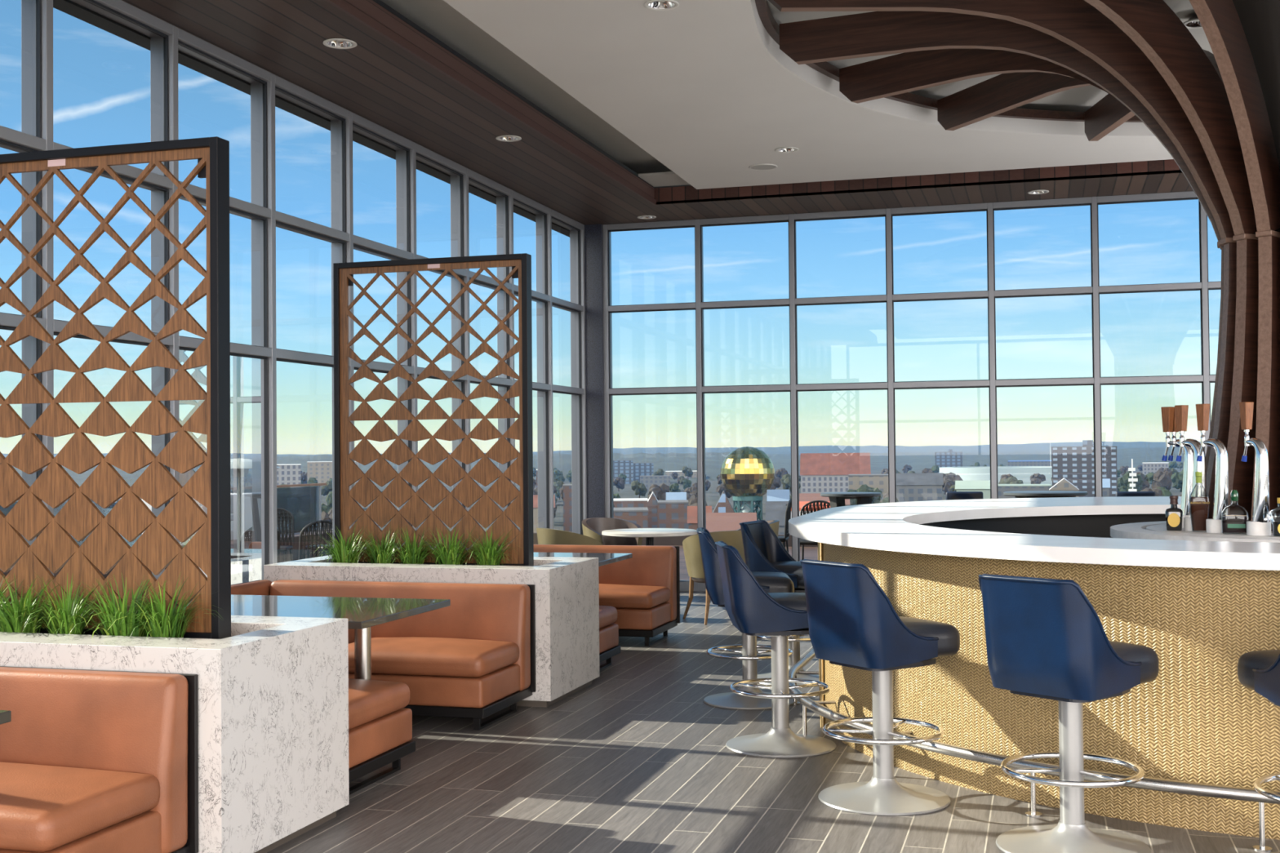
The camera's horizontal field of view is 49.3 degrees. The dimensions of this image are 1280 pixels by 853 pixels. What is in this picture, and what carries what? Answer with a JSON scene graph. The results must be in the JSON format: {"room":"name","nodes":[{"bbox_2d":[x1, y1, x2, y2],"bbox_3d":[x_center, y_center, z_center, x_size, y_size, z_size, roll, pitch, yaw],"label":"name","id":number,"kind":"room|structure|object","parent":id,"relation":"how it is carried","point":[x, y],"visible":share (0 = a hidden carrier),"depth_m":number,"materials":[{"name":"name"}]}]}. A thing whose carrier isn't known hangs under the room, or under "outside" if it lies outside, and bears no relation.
{"room":"restaurant bar","nodes":[
{"label":"restaurant bar","id":0,"kind":"room"},
{"bbox_2d":[322,38,356,48],"bbox_3d":[-1.890,-2.438,8.785,0.212,0.061,0.212,-1,-1,16],"label":"recessed light","id":1,"kind":"object","parent":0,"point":[338,43],"visible":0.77,"depth_m":8.83,"materials":[{"name":"white metal"}]},
{"bbox_2d":[373,0,692,188],"bbox_3d":[2.984,-2.747,5.035,13.400,0.030,19.250,-1,-1,16],"label":"trim","id":2,"kind":"structure","parent":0,"point":[381,3],"depth_m":10.59,"materials":[{"name":"brown"}]},
{"bbox_2d":[584,223,604,518],"bbox_3d":[-0.564,-0.220,15.931,0.360,4.148,0.208,-1,-1,16],"label":"column","id":3,"kind":"structure","parent":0,"point":[593,255],"depth_m":15.81,"materials":[{"name":"grey metal"}]},
{"bbox_2d":[324,0,657,205],"bbox_3d":[-2.370,-2.550,5.973,0.050,0.179,18.070,-1,-1,16],"label":"trim","id":4,"kind":"structure","parent":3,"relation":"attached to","point":[369,13],"depth_m":10.09,"materials":[{"name":"brown wood"}]},
{"bbox_2d":[495,135,521,142],"bbox_3d":[-1.080,-2.395,11.465,0.212,0.061,0.212,-1,-1,16],"label":"recessed light","id":5,"kind":"object","parent":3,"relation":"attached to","point":[502,138],"visible":0.74,"depth_m":11.52,"materials":[{"name":"white metal"}]},
{"bbox_2d":[546,208,586,534],"bbox_3d":[-0.852,-0.229,15.299,0.160,4.148,1.160,-1,-1,16],"label":"window","id":6,"kind":"structure","parent":3,"relation":"in","point":[565,235],"depth_m":15.34,"materials":[{"name":"clear glass"}]},
{"bbox_2d":[602,219,698,591],"bbox_3d":[0.134,-0.230,15.754,1.083,4.148,0.160,-1,-1,16],"label":"window","id":7,"kind":"structure","parent":3,"relation":"in","point":[650,322],"depth_m":15.72,"materials":[{"name":"clear glass"}]},
{"bbox_2d":[122,0,1193,225],"bbox_3d":[3.017,-2.547,4.997,13.320,0.030,19.200,-1,-1,16],"label":"ceiling","id":8,"kind":"structure","parent":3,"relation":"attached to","point":[376,80],"depth_m":11.06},
{"bbox_2d":[637,215,656,219],"bbox_3d":[0.074,-2.332,15.367,0.212,0.061,0.212,-1,-1,16],"label":"recessed light","id":9,"kind":"object","parent":8,"relation":"in","point":[646,217],"visible":0.73,"depth_m":15.42,"materials":[{"name":"white"}]},
{"bbox_2d":[653,159,1181,204],"bbox_3d":[5.964,-2.499,12.956,12.100,0.173,0.030,-1,-1,16],"label":"trim","id":10,"kind":"structure","parent":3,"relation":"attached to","point":[682,193],"depth_m":13.87,"materials":[{"name":"brown wood"}]},
{"bbox_2d":[1027,189,1048,194],"bbox_3d":[4.021,-2.393,14.076,0.212,0.061,0.212,-1,-1,16],"label":"recessed light","id":11,"kind":"object","parent":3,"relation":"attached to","point":[1033,192],"visible":0.77,"depth_m":14.12,"materials":[{"name":"white"}]},
{"bbox_2d":[266,591,1279,852],"bbox_3d":[3.025,1.740,4.951,13.400,0.250,19.250,-1,-1,16],"label":"floor","id":12,"kind":"structure","parent":0,"point":[634,760],"depth_m":6.41,"materials":[{"name":"grey wood"}]},
{"bbox_2d":[0,710,11,724],"bbox_3d":[-2.869,1.278,4.125,1.535,0.752,1.040,-1,-1,16],"label":"table","id":13,"kind":"object","parent":12,"relation":"on","point":[5,715],"visible":1,"depth_m":4.39,"materials":[{"name":"grey"}]},
{"bbox_2d":[0,0,46,576],"bbox_3d":[-3.329,-0.366,6.774,0.160,4.148,1.106,-1,-1,16],"label":"window","id":14,"kind":"structure","parent":12,"relation":"on","point":[20,20],"depth_m":7.17,"materials":[{"name":"clear glass"}]},
{"bbox_2d":[0,666,198,852],"bbox_3d":[-2.568,1.289,4.984,1.753,0.757,0.775,-1,-1,16],"label":"bench","id":15,"kind":"object","parent":12,"relation":"on","point":[91,761],"visible":1,"depth_m":5.00,"materials":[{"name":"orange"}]},
{"bbox_2d":[0,762,159,852],"bbox_3d":[-2.604,1.286,4.920,1.720,0.166,0.620,-1,-1,16],"label":"seat cushion","id":16,"kind":"object","parent":15,"relation":"on","point":[45,806],"depth_m":4.67,"materials":[{"name":"orange leather"}]},
{"bbox_2d":[41,0,173,579],"bbox_3d":[-3.020,-0.349,7.836,0.160,4.148,1.106,-1,-1,16],"label":"window","id":17,"kind":"structure","parent":12,"relation":"on","point":[104,63],"depth_m":7.81,"materials":[{"name":"clear glass"}]},
{"bbox_2d":[0,615,349,852],"bbox_3d":[-2.337,1.259,5.831,1.965,0.845,0.968,-1,-1,16],"label":"planter","id":18,"kind":"object","parent":12,"relation":"on","point":[273,694],"visible":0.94,"depth_m":5.37,"materials":[{"name":"stone"}]},
{"bbox_2d":[0,576,34,617],"bbox_3d":[-2.749,0.756,5.818,0.460,0.306,0.483,0,-1,-11],"label":"grass plant","id":19,"kind":"object","parent":18,"relation":"on","point":[4,590],"visible":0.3,"depth_m":5.81,"materials":[{"name":"green plant"}]},
{"bbox_2d":[0,570,75,633],"bbox_3d":[-2.573,0.758,5.782,0.472,0.298,0.481,0,-1,-25],"label":"grass plant","id":20,"kind":"object","parent":18,"relation":"on","point":[18,626],"visible":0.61,"depth_m":5.72,"materials":[{"name":"green plant"}]},
{"bbox_2d":[8,573,112,635],"bbox_3d":[-2.342,0.746,5.720,0.507,0.316,0.419,-1,-1,40],"label":"grass plant","id":21,"kind":"object","parent":18,"relation":"on","point":[63,625],"visible":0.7,"depth_m":5.65,"materials":[{"name":"green plant"}]},
{"bbox_2d":[0,136,231,639],"bbox_3d":[-2.369,-0.129,5.889,1.397,2.082,0.090,-1,-1,16],"label":"lattice screen","id":22,"kind":"object","parent":18,"relation":"on","point":[209,550],"visible":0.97,"depth_m":5.80,"materials":[{"name":"brown wood"}]},
{"bbox_2d":[67,573,190,638],"bbox_3d":[-2.068,0.749,5.617,0.511,0.300,0.421,0,-1,-17],"label":"grass plant","id":23,"kind":"object","parent":18,"relation":"on","point":[108,620],"visible":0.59,"depth_m":5.58,"materials":[{"name":"green plant"}]},
{"bbox_2d":[111,572,218,638],"bbox_3d":[-1.913,0.744,5.585,0.483,0.306,0.460,0,-1,-39],"label":"grass plant","id":24,"kind":"object","parent":18,"relation":"on","point":[161,626],"visible":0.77,"depth_m":5.53,"materials":[{"name":"green plant"}]},
{"bbox_2d":[168,25,271,584],"bbox_3d":[-2.712,-0.332,8.899,0.160,4.148,1.106,-1,-1,16],"label":"window","id":25,"kind":"structure","parent":12,"relation":"on","point":[214,91],"depth_m":9.09,"materials":[{"name":"clear glass"}]},
{"bbox_2d":[231,579,271,595],"bbox_3d":[-2.375,1.339,7.766,0.830,0.757,2.310,-1,-1,16],"label":"bench","id":26,"kind":"object","parent":12,"relation":"on","point":[260,587],"visible":0.09,"depth_m":8.73,"materials":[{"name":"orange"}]},
{"bbox_2d":[266,72,350,564],"bbox_3d":[-2.403,-0.315,9.961,0.160,4.148,1.106,-1,-1,16],"label":"window","id":27,"kind":"structure","parent":12,"relation":"on","point":[306,140],"depth_m":9.88,"materials":[{"name":"clear glass"}]},
{"bbox_2d":[184,594,450,679],"bbox_3d":[-1.921,1.331,7.385,1.535,0.752,1.040,-1,-1,16],"label":"table","id":28,"kind":"object","parent":12,"relation":"on","point":[362,614],"visible":0.38,"depth_m":7.24,"materials":[{"name":"grey"}]},
{"bbox_2d":[345,111,413,548],"bbox_3d":[-2.094,-0.298,11.024,0.160,4.148,1.106,-1,-1,16],"label":"window","id":29,"kind":"structure","parent":12,"relation":"on","point":[378,215],"depth_m":11.02,"materials":[{"name":"clear glass"}]},
{"bbox_2d":[348,678,415,795],"bbox_3d":[-2.061,1.317,6.730,1.753,0.757,0.905,-1,-1,16],"label":"bench","id":30,"kind":"object","parent":12,"relation":"on","point":[380,727],"visible":0.12,"depth_m":6.59,"materials":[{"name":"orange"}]},
{"bbox_2d":[348,678,409,729],"bbox_3d":[-1.710,1.312,6.704,1.000,0.166,0.750,-1,-1,16],"label":"seat cushion","id":31,"kind":"object","parent":30,"relation":"on","point":[372,704],"depth_m":6.62,"materials":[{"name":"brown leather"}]},
{"bbox_2d":[270,579,536,730],"bbox_3d":[-1.585,1.343,8.367,1.753,0.757,0.775,-1,-1,16],"label":"bench","id":32,"kind":"object","parent":12,"relation":"on","point":[473,656],"visible":0.7,"depth_m":8.33,"materials":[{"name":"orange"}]},
{"bbox_2d":[348,636,519,677],"bbox_3d":[-1.275,1.336,8.202,1.000,0.166,0.620,-1,-1,16],"label":"seat cushion","id":33,"kind":"object","parent":32,"relation":"on","point":[391,656],"depth_m":7.94,"materials":[{"name":"orange leather"}]},
{"bbox_2d":[263,555,599,707],"bbox_3d":[-1.354,1.313,9.213,1.965,0.845,0.968,-1,-1,16],"label":"planter","id":34,"kind":"object","parent":12,"relation":"on","point":[567,588],"visible":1,"depth_m":8.79,"materials":[{"name":"stone"}]},
{"bbox_2d":[309,523,376,563],"bbox_3d":[-1.954,0.801,9.261,0.507,0.332,0.419,0,-1,-19],"label":"grass plant","id":35,"kind":"object","parent":34,"relation":"on","point":[341,554],"visible":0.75,"depth_m":9.22,"materials":[{"name":"green plant"}]},
{"bbox_2d":[350,524,413,563],"bbox_3d":[-1.716,0.805,9.175,0.421,0.316,0.511,0,-1,-32],"label":"grass plant","id":36,"kind":"object","parent":34,"relation":"on","point":[380,555],"visible":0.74,"depth_m":9.13,"materials":[{"name":"green plant"}]},
{"bbox_2d":[380,524,437,564],"bbox_3d":[-1.498,0.799,9.139,0.483,0.322,0.460,0,-1,-10],"label":"grass plant","id":37,"kind":"object","parent":34,"relation":"on","point":[411,556],"visible":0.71,"depth_m":9.07,"materials":[{"name":"green plant"}]},
{"bbox_2d":[333,253,533,565],"bbox_3d":[-1.386,-0.074,9.272,1.397,2.082,0.090,-1,-1,16],"label":"lattice screen","id":38,"kind":"object","parent":34,"relation":"on","point":[433,491],"visible":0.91,"depth_m":9.24,"materials":[{"name":"brown wood"}]},
{"bbox_2d":[415,525,486,564],"bbox_3d":[-1.234,0.800,9.061,0.472,0.314,0.481,-1,-1,20],"label":"grass plant","id":39,"kind":"object","parent":34,"relation":"on","point":[449,556],"visible":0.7,"depth_m":9.00,"materials":[{"name":"green plant"}]},
{"bbox_2d":[456,525,519,565],"bbox_3d":[-0.970,0.787,8.990,0.507,0.332,0.419,-1,-1,39],"label":"grass plant","id":40,"kind":"object","parent":34,"relation":"on","point":[489,555],"visible":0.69,"depth_m":8.92,"materials":[{"name":"green plant"}]},
{"bbox_2d":[409,142,467,549],"bbox_3d":[-1.785,-0.281,12.086,0.160,4.148,1.106,-1,-1,16],"label":"window","id":41,"kind":"structure","parent":12,"relation":"on","point":[436,180],"depth_m":12.08,"materials":[{"name":"clear glass"}]},
{"bbox_2d":[462,167,512,544],"bbox_3d":[-1.477,-0.264,13.149,0.160,4.148,1.106,-1,-1,16],"label":"window","id":42,"kind":"structure","parent":12,"relation":"on","point":[486,201],"depth_m":13.15,"materials":[{"name":"clear glass"}]},
{"bbox_2d":[508,189,551,544],"bbox_3d":[-1.168,-0.247,14.211,0.160,4.148,1.106,-1,-1,16],"label":"window","id":43,"kind":"structure","parent":12,"relation":"on","point":[527,218],"depth_m":14.43,"materials":[{"name":"clear glass"}]},
{"bbox_2d":[536,528,602,545],"bbox_3d":[-0.695,1.390,13.399,0.582,0.844,0.671,0,-1,-34],"label":"tub chair","id":44,"kind":"object","parent":12,"relation":"on","point":[544,535],"visible":0.2,"depth_m":13.13,"materials":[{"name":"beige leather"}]},
{"bbox_2d":[533,552,632,566],"bbox_3d":[-0.939,1.385,10.767,1.535,0.752,1.040,-1,-1,16],"label":"table","id":45,"kind":"object","parent":12,"relation":"on","point":[603,558],"visible":0.05,"depth_m":10.86,"materials":[{"name":"grey stone"}]},
{"bbox_2d":[497,544,679,645],"bbox_3d":[-0.610,1.397,11.721,1.753,0.757,0.775,-1,-1,16],"label":"bench","id":46,"kind":"object","parent":12,"relation":"on","point":[643,588],"visible":0.47,"depth_m":11.71,"materials":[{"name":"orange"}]},
{"bbox_2d":[599,583,670,608],"bbox_3d":[-0.646,1.395,11.656,1.720,0.166,0.620,-1,-1,16],"label":"seat cushion","id":47,"kind":"object","parent":46,"relation":"on","point":[619,596],"depth_m":11.24,"materials":[{"name":"orange leather"}]},
{"bbox_2d":[599,605,620,670],"bbox_3d":[-1.083,1.371,10.094,1.753,0.757,0.865,-1,-1,16],"label":"bench","id":48,"kind":"object","parent":12,"relation":"on","point":[608,631],"visible":0.11,"depth_m":10.04,"materials":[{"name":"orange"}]},
{"bbox_2d":[599,605,617,628],"bbox_3d":[-1.079,1.371,10.168,1.720,0.166,0.710,-1,-1,16],"label":"seat cushion","id":49,"kind":"object","parent":48,"relation":"on","point":[607,614],"depth_m":10.06,"materials":[{"name":"orange leather"}]},
{"bbox_2d":[582,517,642,545],"bbox_3d":[-0.313,1.418,15.089,0.671,0.844,0.582,0,-1,-34],"label":"tub chair","id":50,"kind":"object","parent":12,"relation":"on","point":[593,527],"visible":0.32,"depth_m":15.29,"materials":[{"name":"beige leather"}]},
{"bbox_2d":[601,528,697,546],"bbox_3d":[0.102,1.442,14.268,0.980,0.750,0.980,-1,-1,16],"label":"round table","id":51,"kind":"object","parent":12,"relation":"on","point":[649,533],"visible":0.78,"depth_m":14.05,"materials":[{"name":"stone"}]},
{"bbox_2d":[682,530,745,625],"bbox_3d":[0.740,1.366,12.805,0.671,0.844,0.582,0,-1,-22],"label":"tub chair","id":52,"kind":"object","parent":12,"relation":"on","point":[691,547],"visible":0.33,"depth_m":12.61,"materials":[{"name":"beige fabric"}]},
{"bbox_2d":[691,577,705,582],"bbox_3d":[0.727,1.355,12.838,0.510,0.140,0.510,0,-1,-22],"label":"seat cushion","id":53,"kind":"object","parent":52,"relation":"on","point":[699,580],"depth_m":12.68,"materials":[{"name":"beige fabric"}]},
{"bbox_2d":[694,213,792,591],"bbox_3d":[1.162,-0.245,15.455,1.058,4.148,0.160,-1,-1,16],"label":"window","id":54,"kind":"structure","parent":12,"relation":"on","point":[743,312],"depth_m":15.43,"materials":[{"name":"clear glass"}]},
{"bbox_2d":[696,527,795,710],"bbox_3d":[0.663,1.172,8.667,0.610,1.070,0.580,-1,-1,2],"label":"bar stool","id":55,"kind":"object","parent":12,"relation":"on","point":[771,582],"visible":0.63,"depth_m":8.49,"materials":[{"name":"blue leather"}]},
{"bbox_2d":[751,571,794,592],"bbox_3d":[0.699,0.988,8.669,0.493,0.162,0.484,-1,-1,2],"label":"seat cushion","id":56,"kind":"object","parent":55,"relation":"on","point":[772,582],"depth_m":8.45,"materials":[{"name":"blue leather"}]},
{"bbox_2d":[735,520,779,537],"bbox_3d":[1.147,1.391,14.340,0.582,0.844,0.671,-1,-1,-1],"label":"tub chair","id":57,"kind":"object","parent":12,"relation":"on","point":[774,524],"visible":0.09,"depth_m":14.19,"materials":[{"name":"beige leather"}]},
{"bbox_2d":[715,541,836,758],"bbox_3d":[0.720,1.146,7.342,0.610,1.070,0.580,0,-1,-4],"label":"bar stool","id":58,"kind":"object","parent":12,"relation":"on","point":[753,611],"visible":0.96,"depth_m":7.17,"materials":[{"name":"blue leather"}]},
{"bbox_2d":[767,592,808,628],"bbox_3d":[0.755,0.962,7.348,0.493,0.162,0.484,0,-1,-4],"label":"seat cushion","id":59,"kind":"object","parent":58,"relation":"on","point":[784,610],"depth_m":7.12,"materials":[{"name":"blue leather"}]},
{"bbox_2d":[739,520,819,686],"bbox_3d":[1.024,1.184,9.476,0.610,1.070,0.580,-1,-1,26],"label":"bar stool","id":60,"kind":"object","parent":12,"relation":"on","point":[763,550],"visible":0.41,"depth_m":9.40,"materials":[{"name":"blue leather"}]},
{"bbox_2d":[770,560,804,588],"bbox_3d":[1.056,0.999,9.463,0.493,0.162,0.484,-1,-1,26],"label":"seat cushion","id":61,"kind":"object","parent":60,"relation":"on","point":[793,569],"depth_m":9.27,"materials":[{"name":"blue leather"}]},
{"bbox_2d":[788,208,889,561],"bbox_3d":[2.176,-0.260,15.161,1.054,4.148,0.160,-1,-1,16],"label":"window","id":62,"kind":"structure","parent":12,"relation":"on","point":[838,297],"depth_m":15.14,"materials":[{"name":"clear glass"}]},
{"bbox_2d":[800,559,959,816],"bbox_3d":[1.066,1.122,6.198,0.610,1.070,0.580,0,-1,-32],"label":"bar stool","id":63,"kind":"object","parent":12,"relation":"on","point":[853,623],"visible":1,"depth_m":6.06,"materials":[{"name":"blue leather"}]},
{"bbox_2d":[898,616,959,657],"bbox_3d":[1.095,0.938,6.221,0.493,0.162,0.484,0,-1,-32],"label":"seat cushion","id":64,"kind":"object","parent":63,"relation":"on","point":[917,637],"depth_m":6.07,"materials":[{"name":"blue leather"}]},
{"bbox_2d":[885,202,991,502],"bbox_3d":[3.190,-0.274,14.866,1.059,4.148,0.160,-1,-1,16],"label":"window","id":65,"kind":"structure","parent":12,"relation":"on","point":[937,262],"depth_m":14.84,"materials":[{"name":"clear glass"}]},
{"bbox_2d":[788,496,1279,852],"bbox_3d":[3.838,1.103,8.433,5.739,1.140,6.857,-1,-1,16],"label":"bar","id":66,"kind":"object","parent":12,"relation":"on","point":[1201,739],"visible":0.61,"depth_m":5.94,"materials":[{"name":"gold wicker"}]},
{"bbox_2d":[788,496,1279,570],"bbox_3d":[3.834,0.566,8.443,5.640,0.065,6.770,-1,-1,16],"label":"countertop","id":67,"kind":"structure","parent":66,"relation":"on","point":[895,526],"depth_m":6.67,"materials":[{"name":"white stone"}]},
{"bbox_2d":[768,0,1279,530],"bbox_3d":[3.854,-1.124,8.219,6.210,3.415,7.568,-1,-1,16],"label":"ribs","id":68,"kind":"structure","parent":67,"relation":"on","point":[1217,114],"depth_m":8.16,"materials":[{"name":"brown wood"}]},
{"bbox_2d":[1164,495,1182,530],"bbox_3d":[3.003,0.486,7.839,0.092,0.197,0.066,-1,-1,24],"label":"liquor bottle","id":69,"kind":"object","parent":67,"relation":"on","point":[1174,515],"visible":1,"depth_m":7.82,"materials":[{"name":"black glass"}]},
{"bbox_2d":[1160,406,1193,528],"bbox_3d":[3.165,0.236,8.175,0.120,0.706,0.197,0,-1,-34],"label":"tap","id":70,"kind":"object","parent":67,"relation":"on","point":[1168,413],"visible":0.62,"depth_m":8.13,"materials":[{"name":"silver metal"}]},
{"bbox_2d":[1161,431,1175,461],"bbox_3d":[3.111,0.117,8.205,0.079,0.174,0.071,-1,-1,16],"label":"faucet","id":71,"kind":"object","parent":70,"relation":"on","point":[1168,442],"depth_m":8.22,"materials":[{"name":"silver metal"}]},
{"bbox_2d":[1167,431,1176,461],"bbox_3d":[3.159,0.118,8.237,0.079,0.174,0.071,-1,-1,16],"label":"faucet","id":72,"kind":"object","parent":70,"relation":"on","point":[1174,438],"depth_m":8.23,"materials":[{"name":"silver metal"}]},
{"bbox_2d":[1174,404,1206,531],"bbox_3d":[3.099,0.231,7.854,0.118,0.706,0.197,0,-1,-26],"label":"tap","id":73,"kind":"object","parent":67,"relation":"on","point":[1181,411],"visible":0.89,"depth_m":7.80,"materials":[{"name":"silver metal"}]},
{"bbox_2d":[1175,431,1185,461],"bbox_3d":[3.076,0.112,7.903,0.073,0.174,0.077,-1,-1,16],"label":"faucet","id":74,"kind":"object","parent":73,"relation":"on","point":[1182,442],"depth_m":7.90,"materials":[{"name":"silver metal"}]},
{"bbox_2d":[1188,471,1209,531],"bbox_3d":[3.100,0.416,7.730,0.104,0.332,0.065,-1,-1,12],"label":"liquor bottle","id":75,"kind":"object","parent":67,"relation":"on","point":[1198,506],"visible":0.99,"depth_m":7.71,"materials":[{"name":"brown glass"}]},
{"bbox_2d":[1195,404,1229,533],"bbox_3d":[3.142,0.227,7.657,0.118,0.706,0.197,0,-1,-29],"label":"tap","id":76,"kind":"object","parent":67,"relation":"on","point":[1221,494],"visible":0.91,"depth_m":7.59,"materials":[{"name":"silver metal"}]},
{"bbox_2d":[1196,431,1207,462],"bbox_3d":[3.116,0.108,7.705,0.075,0.174,0.075,-1,-1,16],"label":"faucet","id":77,"kind":"object","parent":76,"relation":"on","point":[1203,442],"depth_m":7.71,"materials":[{"name":"silver metal"}]},
{"bbox_2d":[1221,489,1248,533],"bbox_3d":[3.199,0.459,7.500,0.136,0.236,0.075,-1,-1,18],"label":"liquor bottle","id":78,"kind":"object","parent":67,"relation":"on","point":[1234,524],"visible":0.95,"depth_m":7.48,"materials":[{"name":"clear glass"}]},
{"bbox_2d":[1239,401,1271,535],"bbox_3d":[3.262,0.221,7.406,0.118,0.706,0.197,0,-1,-12],"label":"tap","id":79,"kind":"object","parent":67,"relation":"on","point":[1260,525],"visible":1,"depth_m":7.33,"materials":[{"name":"silver metal"}]},
{"bbox_2d":[1240,429,1249,462],"bbox_3d":[3.250,0.102,7.460,0.059,0.174,0.085,-1,-1,16],"label":"faucet","id":80,"kind":"object","parent":79,"relation":"on","point":[1246,437],"depth_m":7.46,"materials":[{"name":"silver metal"}]},
{"bbox_2d":[1268,497,1279,536],"bbox_3d":[3.336,0.470,7.249,0.125,0.200,0.125,-1,-1,16],"label":"liquor bottle","id":81,"kind":"object","parent":67,"relation":"on","point":[1276,525],"visible":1,"depth_m":7.25,"materials":[{"name":"clear glass"}]},
{"bbox_2d":[987,196,1095,498],"bbox_3d":[4.199,-0.289,14.573,1.043,4.148,0.160,-1,-1,16],"label":"window","id":82,"kind":"structure","parent":12,"relation":"on","point":[1040,251],"depth_m":14.55,"materials":[{"name":"clear glass"}]},
{"bbox_2d":[978,573,1159,852],"bbox_3d":[1.664,1.102,5.415,0.610,1.070,0.580,0,-1,-40],"label":"bar stool","id":83,"kind":"object","parent":12,"relation":"on","point":[1046,639],"visible":1,"depth_m":5.28,"materials":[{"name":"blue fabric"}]},
{"bbox_2d":[1109,640,1159,683],"bbox_3d":[1.690,0.918,5.442,0.493,0.162,0.484,0,-1,-40],"label":"seat cushion","id":84,"kind":"object","parent":83,"relation":"on","point":[1129,663],"depth_m":5.32,"materials":[{"name":"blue leather"}]},
{"bbox_2d":[1091,191,1204,497],"bbox_3d":[5.203,-0.304,14.282,1.048,4.148,0.160,-1,-1,16],"label":"window","id":85,"kind":"structure","parent":12,"relation":"on","point":[1147,269],"depth_m":14.26,"materials":[{"name":"clear glass"}]},
{"bbox_2d":[1110,520,1279,542],"bbox_3d":[3.816,1.120,7.851,2.200,1.085,2.200,-1,-1,16],"label":"kitchen island","id":86,"kind":"object","parent":12,"relation":"on","point":[1148,530],"visible":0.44,"depth_m":7.55,"materials":[{"name":"white stone"}]},
{"bbox_2d":[1146,524,1279,537],"bbox_3d":[3.811,0.598,7.861,1.800,0.040,1.800,-1,-1,16],"label":"countertop","id":87,"kind":"structure","parent":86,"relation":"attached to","point":[1154,531],"depth_m":7.49,"materials":[{"name":"white stone"}]},
{"bbox_2d":[1200,203,1221,455],"bbox_3d":[6.211,-0.319,13.989,1.050,4.148,0.160,-1,-1,16],"label":"window","id":88,"kind":"structure","parent":12,"relation":"on","point":[1211,255],"depth_m":14.08,"materials":[{"name":"clear glass"}]},
{"bbox_2d":[1237,649,1279,852],"bbox_3d":[2.504,1.087,5.020,0.580,1.070,0.610,0,-1,-2],"label":"bar stool","id":89,"kind":"object","parent":12,"relation":"on","point":[1259,671],"visible":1,"depth_m":5.11,"materials":[{"name":"blue leather"}]},
{"bbox_2d":[1237,649,1279,690],"bbox_3d":[2.501,0.903,5.060,0.484,0.162,0.493,0,-1,-2],"label":"seat cushion","id":90,"kind":"object","parent":89,"relation":"on","point":[1257,670],"depth_m":5.13,"materials":[{"name":"blue leather"}]},
{"bbox_2d":[380,0,1213,189],"bbox_3d":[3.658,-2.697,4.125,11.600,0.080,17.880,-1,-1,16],"label":"ceiling","id":91,"kind":"structure","parent":0,"point":[694,85],"depth_m":10.92,"materials":[{"name":"paint"}]},
{"bbox_2d":[644,0,679,10],"bbox_3d":[0.130,-2.566,8.398,0.212,0.061,0.212,-1,-1,16],"label":"recessed light","id":92,"kind":"object","parent":91,"relation":"in","point":[655,5],"visible":1,"depth_m":8.45,"materials":[{"name":"white metal"}]},
{"bbox_2d":[638,171,689,186],"bbox_3d":[5.874,-2.615,12.651,12.100,0.025,0.590,-1,-1,16],"label":"trim","id":93,"kind":"structure","parent":91,"relation":"attached to","point":[670,178],"depth_m":14.21,"materials":[{"name":"grey paint"}]},
{"bbox_2d":[748,164,777,170],"bbox_3d":[1.167,-2.459,13.219,0.274,0.009,0.274,-1,-1,16],"label":"ceiling speaker","id":94,"kind":"object","parent":91,"relation":"attached to","point":[757,166],"visible":1,"depth_m":13.20,"materials":[{"name":"paint"}]},
{"bbox_2d":[750,164,776,169],"bbox_3d":[1.167,-2.456,13.219,0.248,0.002,0.248,-1,-1,16],"label":"grille","id":95,"kind":"object","parent":94,"relation":"attached to","point":[753,166],"depth_m":13.20,"materials":[{"name":"grey"}]},
{"bbox_2d":[774,146,798,152],"bbox_3d":[1.313,-2.500,12.469,0.212,0.061,0.212,-1,-1,16],"label":"recessed light","id":96,"kind":"object","parent":91,"relation":"in","point":[784,149],"visible":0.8,"depth_m":12.52,"materials":[{"name":"white metal"}]},
{"bbox_2d":[755,0,1142,122],"bbox_3d":[3.859,-2.737,8.227,6.408,0.070,7.801,-1,-1,16],"label":"trim","id":97,"kind":"structure","parent":91,"relation":"attached to","point":[767,20],"depth_m":11.35,"materials":[{"name":"brown wood"}]},
{"bbox_2d":[748,0,1155,136],"bbox_3d":[3.859,-2.650,8.225,6.434,0.133,7.827,-1,-1,16],"label":"trim","id":98,"kind":"structure","parent":91,"relation":"attached to","point":[810,75],"depth_m":11.43,"materials":[{"name":"paint"}]},
{"bbox_2d":[1182,14,1202,28],"bbox_3d":[3.804,-2.775,9.511,0.212,0.061,0.212,-1,-1,16],"label":"recessed light","id":99,"kind":"object","parent":91,"relation":"in","point":[1193,22],"visible":0.46,"depth_m":9.57,"materials":[{"name":"white metal"}]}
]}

